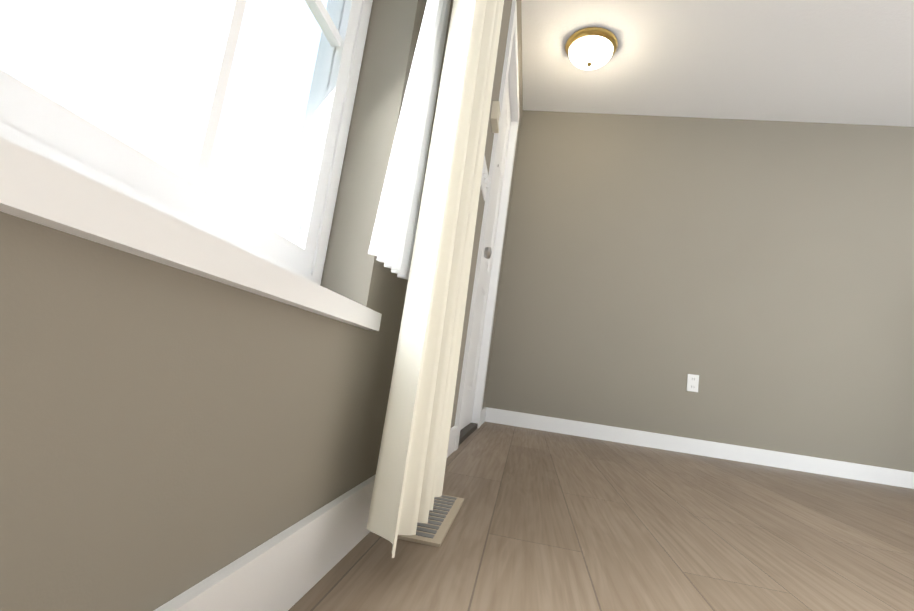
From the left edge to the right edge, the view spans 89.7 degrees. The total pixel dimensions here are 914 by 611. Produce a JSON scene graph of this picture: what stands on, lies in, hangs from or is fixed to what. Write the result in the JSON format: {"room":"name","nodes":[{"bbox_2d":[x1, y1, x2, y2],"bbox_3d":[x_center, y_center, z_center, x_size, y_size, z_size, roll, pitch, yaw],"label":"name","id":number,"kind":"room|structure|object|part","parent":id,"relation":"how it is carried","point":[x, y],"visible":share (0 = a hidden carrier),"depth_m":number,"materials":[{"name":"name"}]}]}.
{"room":"empty living room","nodes":[
{"label":"empty living room","id":0,"kind":"room"},
{"bbox_2d":[0,0,522,610],"bbox_3d":[0.119,-1.992,1.467,0.160,5.000,4.951,7,-8,10],"label":"wall","id":1,"kind":"structure","parent":0,"point":[168,434],"depth_m":0.38,"materials":[{"name":"beige paint"}]},
{"bbox_2d":[0,0,372,284],"bbox_3d":[-0.220,-0.934,0.293,0.120,1.696,1.232,7,-8,10],"label":"window","id":2,"kind":"structure","parent":1,"relation":"in","point":[35,121],"depth_m":0.52,"materials":[{"name":"white plastic"}]},
{"bbox_2d":[0,137,381,330],"bbox_3d":[-0.276,-0.080,0.160,0.107,0.030,1.280,7,-8,10],"label":"window sill","id":3,"kind":"structure","parent":1,"relation":"attached to","point":[38,189],"depth_m":0.29,"materials":[{"name":"white wood"}]},
{"bbox_2d":[154,426,457,610],"bbox_3d":[-0.238,0.305,0.414,0.014,0.100,3.072,7,-8,10],"label":"baseboard","id":4,"kind":"structure","parent":1,"relation":"attached to","point":[287,569],"depth_m":0.57,"materials":[{"name":"white wood"}]},
{"bbox_2d":[366,0,503,557],"bbox_3d":[-0.072,-0.790,0.285,0.131,2.148,2.219,7,-8,10],"label":"curtain","id":5,"kind":"object","parent":1,"relation":"attached to","point":[409,477],"visible":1,"depth_m":0.78,"materials":[{"name":"white fabric"}]},
{"bbox_2d":[481,154,488,200],"bbox_3d":[0.119,-0.534,1.928,0.016,0.116,0.210,7,-8,10],"label":"switch plate","id":6,"kind":"object","parent":1,"relation":"attached to","point":[484,182],"visible":0.94,"depth_m":1.91,"materials":[{"name":"white plastic"}]},
{"bbox_2d":[480,407,489,425],"bbox_3d":[0.170,0.750,3.107,0.014,0.100,0.410,7,-8,10],"label":"baseboard","id":7,"kind":"structure","parent":1,"relation":"attached to","point":[485,414],"depth_m":3.25,"materials":[{"name":"white wood"}]},
{"bbox_2d":[461,80,510,428],"bbox_3d":[0.179,-0.332,2.558,0.118,2.006,0.868,7,-8,10],"label":"door","id":8,"kind":"structure","parent":1,"relation":"in","point":[484,289],"depth_m":2.73,"materials":[{"name":"white paint"}]},
{"bbox_3d":[0.205,-0.342,2.573,0.076,1.630,0.834,7,-8,10],"label":"door hardware","id":9,"kind":"part","parent":8,"relation":"part of","materials":[{"name":"white wood"}]},
{"bbox_2d":[454,0,519,450],"bbox_3d":[0.127,-0.363,2.565,0.178,2.117,1.018,7,-8,10],"label":"door frame","id":10,"kind":"structure","parent":1,"relation":"attached to","point":[510,71],"depth_m":2.63,"materials":[{"name":"white wood"}]},
{"bbox_2d":[490,101,500,132],"bbox_3d":[0.169,-0.814,1.990,0.030,0.080,0.115,7,-8,10],"label":"thermostat","id":11,"kind":"object","parent":1,"relation":"attached to","point":[495,118],"visible":1,"depth_m":1.94,"materials":[{"name":"beige plastic"}]},
{"bbox_2d":[288,422,913,610],"bbox_3d":[4.483,1.065,0.301,9.792,0.120,5.151,7,-8,10],"label":"floor","id":12,"kind":"structure","parent":0,"point":[547,521],"depth_m":1.09,"materials":[{"name":"laminate"}]},
{"bbox_2d":[397,494,463,546],"bbox_3d":[-0.065,0.465,1.027,0.120,0.007,0.340,7,-8,10],"label":"floor vent","id":13,"kind":"object","parent":12,"relation":"in","point":[441,518],"visible":0.42,"depth_m":0.96,"materials":[{"name":"beige metal"}]},
{"bbox_2d":[485,110,913,471],"bbox_3d":[5.213,-1.063,2.950,9.532,5.000,0.150,7,-8,10],"label":"wall","id":14,"kind":"structure","parent":0,"point":[757,276],"depth_m":3.25,"materials":[{"name":"beige paint"}]},
{"bbox_2d":[687,374,698,391],"bbox_3d":[1.617,0.531,3.151,0.072,0.116,0.008,7,-8,10],"label":"outlet","id":15,"kind":"object","parent":14,"relation":"attached to","point":[692,382],"visible":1,"depth_m":3.15,"materials":[{"name":"white plastic"}]},
{"bbox_2d":[486,408,913,488],"bbox_3d":[1.582,0.945,3.084,2.832,0.100,0.014,7,-8,10],"label":"baseboard","id":16,"kind":"structure","parent":14,"relation":"attached to","point":[848,470],"depth_m":3.06,"materials":[{"name":"white wood"}]},
{"bbox_2d":[521,0,913,126],"bbox_3d":[4.891,-2.196,0.777,9.692,3.480,4.951,7,-8,10],"label":"ceiling","id":17,"kind":"structure","parent":0,"point":[836,61],"depth_m":2.83,"materials":[{"name":"white paint"}]},
{"bbox_2d":[565,27,617,69],"bbox_3d":[0.830,-1.558,2.865,0.320,0.140,0.320,7,-8,10],"label":"dome ceiling light","id":18,"kind":"object","parent":17,"relation":"attached to","point":[590,48],"visible":1,"depth_m":2.79,"materials":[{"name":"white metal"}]}
]}

